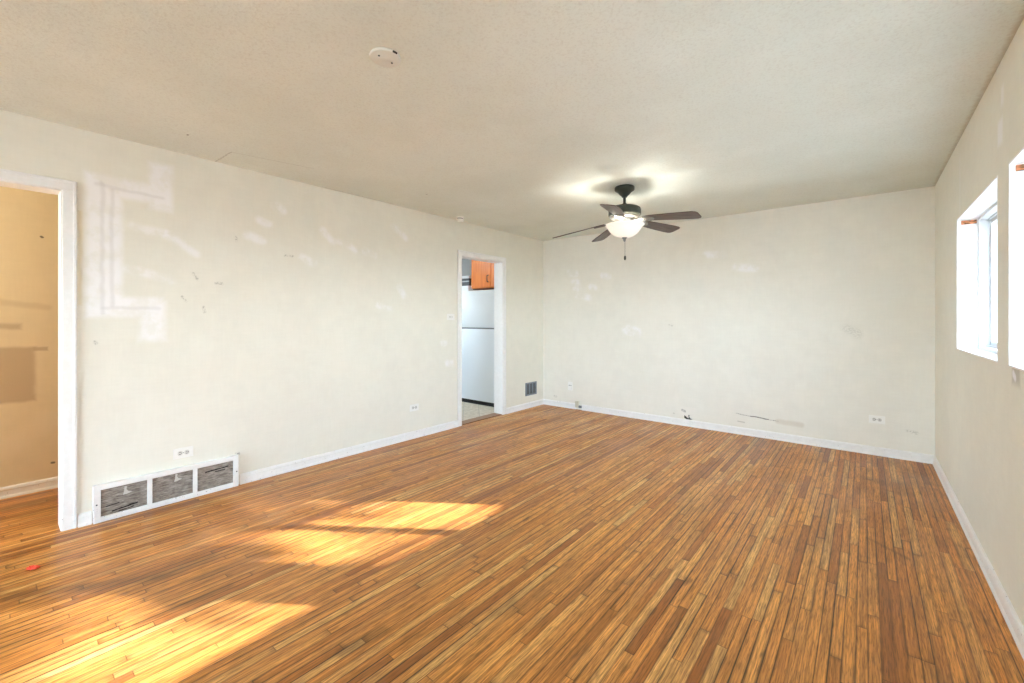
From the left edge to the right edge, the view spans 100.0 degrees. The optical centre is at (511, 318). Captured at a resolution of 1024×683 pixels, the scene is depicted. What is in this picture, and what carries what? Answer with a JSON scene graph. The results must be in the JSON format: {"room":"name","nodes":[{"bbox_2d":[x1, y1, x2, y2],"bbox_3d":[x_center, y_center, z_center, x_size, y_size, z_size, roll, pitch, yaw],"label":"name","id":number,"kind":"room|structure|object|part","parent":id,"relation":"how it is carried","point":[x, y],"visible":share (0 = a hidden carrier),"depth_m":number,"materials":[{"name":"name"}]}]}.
{"room":"empty living room","nodes":[
{"label":"empty living room","id":0,"kind":"room"},
{"bbox_2d":[0,186,57,486],"bbox_3d":[-4.038,0.053,2.605,0.100,2.440,5.700,0,0,39],"label":"wall","id":1,"kind":"structure","parent":0,"point":[28,219],"depth_m":3.14,"materials":[{"name":"paint"}]},
{"bbox_2d":[0,476,57,499],"bbox_3d":[-3.992,1.232,2.567,0.019,0.082,5.700,0,0,39],"label":"baseboard","id":2,"kind":"structure","parent":1,"relation":"attached to","point":[10,491],"depth_m":3.13,"materials":[{"name":"beige paint"}]},
{"bbox_2d":[0,110,542,526],"bbox_3d":[-2.338,0.053,3.131,0.140,2.440,8.670,0,0,39],"label":"wall","id":3,"kind":"structure","parent":0,"point":[224,310],"depth_m":3.35,"materials":[{"name":"paint"}]},
{"bbox_2d":[0,169,76,530],"bbox_3d":[-3.013,0.218,2.299,0.161,2.109,0.953,0,0,39],"label":"trim","id":4,"kind":"structure","parent":3,"relation":"attached to","point":[66,190],"depth_m":2.59,"materials":[{"name":"white paint"}]},
{"bbox_2d":[92,455,238,523],"bbox_3d":[-2.349,1.155,2.976,0.040,0.232,0.798,0,0,39],"label":"air vent","id":5,"kind":"object","parent":3,"relation":"in","point":[123,497],"visible":1,"depth_m":2.92,"materials":[{"name":"white metal"}]},
{"bbox_3d":[-2.511,1.154,2.783,0.014,0.172,0.230,0,0,39],"label":"panel","id":6,"kind":"part","parent":5,"relation":"part of","materials":[{"name":"grey metal"}]},
{"bbox_3d":[-2.351,1.154,2.978,0.014,0.172,0.230,0,0,39],"label":"panel","id":7,"kind":"part","parent":5,"relation":"part of","materials":[{"name":"grey metal"}]},
{"bbox_3d":[-2.191,1.154,3.173,0.014,0.172,0.230,0,0,39],"label":"panel","id":8,"kind":"part","parent":5,"relation":"part of","materials":[{"name":"grey metal"}]},
{"bbox_2d":[173,446,192,459],"bbox_3d":[-2.321,0.944,3.035,0.009,0.072,0.116,0,0,39],"label":"wall outlet","id":9,"kind":"object","parent":3,"relation":"attached to","point":[183,452],"visible":1,"depth_m":3.03,"materials":[{"name":"white plastic"}]},
{"bbox_2d":[78,399,542,527],"bbox_3d":[-1.088,1.234,4.527,0.019,0.078,4.925,0,0,39],"label":"baseboard","id":10,"kind":"structure","parent":3,"relation":"attached to","point":[84,519],"depth_m":3.92,"materials":[{"name":"white paint"}]},
{"bbox_2d":[410,403,418,411],"bbox_3d":[-1.043,0.946,4.590,0.009,0.072,0.116,0,0,39],"label":"wall outlet","id":11,"kind":"object","parent":3,"relation":"attached to","point":[413,407],"visible":1,"depth_m":4.59,"materials":[{"name":"white plastic"}]},
{"bbox_2d":[447,314,454,319],"bbox_3d":[-0.708,-0.024,4.992,0.016,0.072,0.116,0,0,39],"label":"light switch","id":12,"kind":"object","parent":3,"relation":"attached to","point":[449,316],"visible":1,"depth_m":4.99,"materials":[{"name":"white plastic"}]},
{"bbox_2d":[458,250,505,425],"bbox_3d":[-0.416,0.227,5.461,0.161,2.092,0.878,0,0,39],"label":"trim","id":13,"kind":"structure","parent":3,"relation":"attached to","point":[499,262],"depth_m":5.71,"materials":[{"name":"white paint"}]},
{"bbox_2d":[525,381,536,395],"bbox_3d":[0.280,1.003,6.192,0.020,0.185,0.262,0,0,39],"label":"air vent","id":14,"kind":"object","parent":3,"relation":"in","point":[531,387],"visible":1,"depth_m":6.19,"materials":[{"name":"grey metal"}]},
{"bbox_2d":[0,402,1023,682],"bbox_3d":[-1.927,1.312,2.812,7.700,0.083,8.900,0,0,39],"label":"floor","id":15,"kind":"structure","parent":0,"point":[543,543],"depth_m":2.16,"materials":[{"name":"brown wood"}]},
{"bbox_2d":[26,565,39,569],"bbox_3d":[-2.438,1.266,2.187,0.054,0.013,0.034,0,0,3],"label":"paper scrap","id":16,"kind":"object","parent":15,"relation":"on","point":[33,567],"visible":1,"depth_m":2.18,"materials":[{"name":"red paper"}]},
{"bbox_2d":[462,289,493,406],"bbox_3d":[-0.294,0.422,6.580,0.800,1.695,0.685,0,0,39],"label":"refrigerator","id":17,"kind":"object","parent":15,"relation":"on","point":[478,305],"visible":0.42,"depth_m":6.36,"materials":[{"name":"white metal"}]},
{"bbox_3d":[-0.468,0.680,6.369,0.800,1.064,0.050,0,0,39],"label":"fridge door","id":18,"kind":"part","parent":17,"relation":"part of","materials":[{"name":"white metal"}]},
{"bbox_3d":[-0.468,-0.148,6.369,0.800,0.553,0.050,0,0,39],"label":"freezer door","id":19,"kind":"part","parent":17,"relation":"part of","materials":[{"name":"white metal"}]},
{"bbox_2d":[462,413,501,424],"bbox_3d":[-0.423,1.268,5.467,0.135,0.009,0.742,0,0,39],"label":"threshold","id":20,"kind":"structure","parent":15,"relation":"on","point":[483,417],"depth_m":5.46,"materials":[{"name":"brown wood"}]},
{"bbox_2d":[0,0,1023,240],"bbox_3d":[-1.952,-1.242,2.781,8.100,0.150,9.220,0,0,39],"label":"ceiling","id":21,"kind":"structure","parent":0,"point":[525,118],"depth_m":2.20,"materials":[{"name":"paint"}]},
{"bbox_2d":[369,47,400,67],"bbox_3d":[-0.561,-1.159,1.909,0.139,0.017,0.136,0,0,39],"label":"cover plate","id":22,"kind":"object","parent":21,"relation":"attached to","point":[381,56],"visible":1,"depth_m":1.90,"materials":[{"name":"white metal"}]},
{"bbox_2d":[456,216,463,221],"bbox_3d":[-0.595,-1.139,4.915,0.092,0.056,0.092,0,0,39],"label":"smoke detector","id":23,"kind":"object","parent":21,"relation":"attached to","point":[458,218],"visible":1,"depth_m":4.88,"materials":[{"name":"white plastic"}]},
{"bbox_2d":[553,184,701,259],"bbox_3d":[1.022,-0.844,3.766,1.212,0.647,1.261,0,0,39],"label":"ceiling fan","id":24,"kind":"object","parent":21,"relation":"hanging from","point":[626,223],"visible":1,"depth_m":3.70,"materials":[{"name":"brown metal"}]},
{"bbox_3d":[0.592,-0.785,3.855,0.467,0.006,0.142,-14,10,7],"label":"blade","id":25,"kind":"part","parent":24,"relation":"part of","materials":[{"name":"brown wood"}]},
{"bbox_3d":[0.919,-0.832,4.210,0.142,0.006,0.467,-12,-5,-12],"label":"blade","id":26,"kind":"part","parent":24,"relation":"part of","materials":[{"name":"brown wood"}]},
{"bbox_3d":[0.816,-0.865,3.425,0.142,0.006,0.467,13,8,24],"label":"blade","id":27,"kind":"part","parent":24,"relation":"part of","materials":[{"name":"brown wood"}]},
{"bbox_3d":[0.996,-0.777,3.802,0.344,0.117,0.344,0,0,39],"label":"lamp shade","id":28,"kind":"part","parent":24,"relation":"part of","materials":[{"name":"white glass"}]},
{"bbox_3d":[1.363,-0.861,4.002,0.467,0.006,0.142,3,-14,-29],"label":"blade","id":29,"kind":"part","parent":24,"relation":"part of","materials":[{"name":"brown wood"}]},
{"bbox_3d":[1.298,-0.839,3.516,0.467,0.006,0.142,8,-6,43],"label":"blade","id":30,"kind":"part","parent":24,"relation":"part of","materials":[{"name":"brown wood"}]},
{"bbox_2d":[462,186,934,454],"bbox_3d":[0.956,0.078,6.164,7.900,2.490,0.200,0,0,39],"label":"wall","id":31,"kind":"structure","parent":0,"point":[814,320],"depth_m":4.60,"materials":[{"name":"paint"}]},
{"bbox_2d":[462,276,475,290],"bbox_3d":[-0.896,-0.565,7.328,0.800,0.275,0.348,0,0,39],"label":"range hood","id":32,"kind":"object","parent":31,"relation":"attached to","point":[466,280],"visible":0.27,"depth_m":7.00,"materials":[{"name":"white metal"}]},
{"bbox_2d":[471,260,493,289],"bbox_3d":[-0.168,-0.778,6.513,0.660,0.674,0.682,0,0,39],"label":"upper cabinet","id":33,"kind":"object","parent":31,"relation":"attached to","point":[482,273],"visible":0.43,"depth_m":6.35,"materials":[{"name":"orange wood"}]},
{"bbox_3d":[-0.203,-0.787,6.158,0.254,0.645,0.019,0,0,39],"label":"door","id":34,"kind":"part","parent":33,"relation":"part of","materials":[{"name":"orange wood"}]},
{"bbox_2d":[568,382,572,390],"bbox_3d":[0.831,0.958,6.133,0.075,0.120,0.007,0,0,39],"label":"wall jack","id":35,"kind":"object","parent":31,"relation":"attached to","point":[570,384],"visible":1,"depth_m":6.13,"materials":[{"name":"white plastic"}]},
{"bbox_2d":[575,401,581,407],"bbox_3d":[0.934,1.198,6.030,0.096,0.094,0.033,0,0,39],"label":"phone jack","id":36,"kind":"object","parent":31,"relation":"attached to","point":[577,405],"visible":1,"depth_m":6.02,"materials":[{"name":"beige plastic"}]},
{"bbox_2d":[543,399,933,463],"bbox_3d":[2.084,1.234,5.096,4.200,0.078,0.019,0,0,39],"label":"baseboard","id":37,"kind":"structure","parent":31,"relation":"attached to","point":[858,448],"depth_m":4.58,"materials":[{"name":"white paint"}]},
{"bbox_2d":[869,415,884,423],"bbox_3d":[3.409,0.940,4.014,0.116,0.072,0.009,0,0,39],"label":"wall outlet","id":38,"kind":"object","parent":31,"relation":"attached to","point":[872,418],"visible":1,"depth_m":4.01,"materials":[{"name":"white plastic"}]},
{"bbox_2d":[935,19,1023,626],"bbox_3d":[1.054,0.053,0.344,0.240,2.440,8.670,0,0,39],"label":"wall","id":39,"kind":"structure","parent":0,"point":[979,402],"depth_m":2.18,"materials":[{"name":"paint"}]},
{"bbox_2d":[957,175,997,362],"bbox_3d":[2.683,-0.232,2.377,0.183,0.872,1.142,0,0,39],"label":"window","id":40,"kind":"structure","parent":39,"relation":"in","point":[977,226],"depth_m":2.79,"materials":[{"name":"white plastic"}]},
{"bbox_3d":[2.904,-0.232,2.535,0.028,0.814,0.564,0,0,39],"label":"sash","id":41,"kind":"part","parent":40,"relation":"part of","materials":[{"name":"white plastic"}]},
{"bbox_2d":[932,455,1023,659],"bbox_3d":[0.954,1.234,0.426,0.019,0.078,8.670,0,0,39],"label":"baseboard","id":42,"kind":"structure","parent":39,"relation":"attached to","point":[1012,620],"depth_m":2.10,"materials":[{"name":"white paint"}]},
{"bbox_2d":[1008,147,1023,371],"bbox_3d":[1.744,-0.232,1.234,0.183,0.872,1.422,0,0,39],"label":"window","id":43,"kind":"structure","parent":39,"relation":"in","point":[1016,165],"depth_m":1.82,"materials":[{"name":"white plastic"}]}
]}

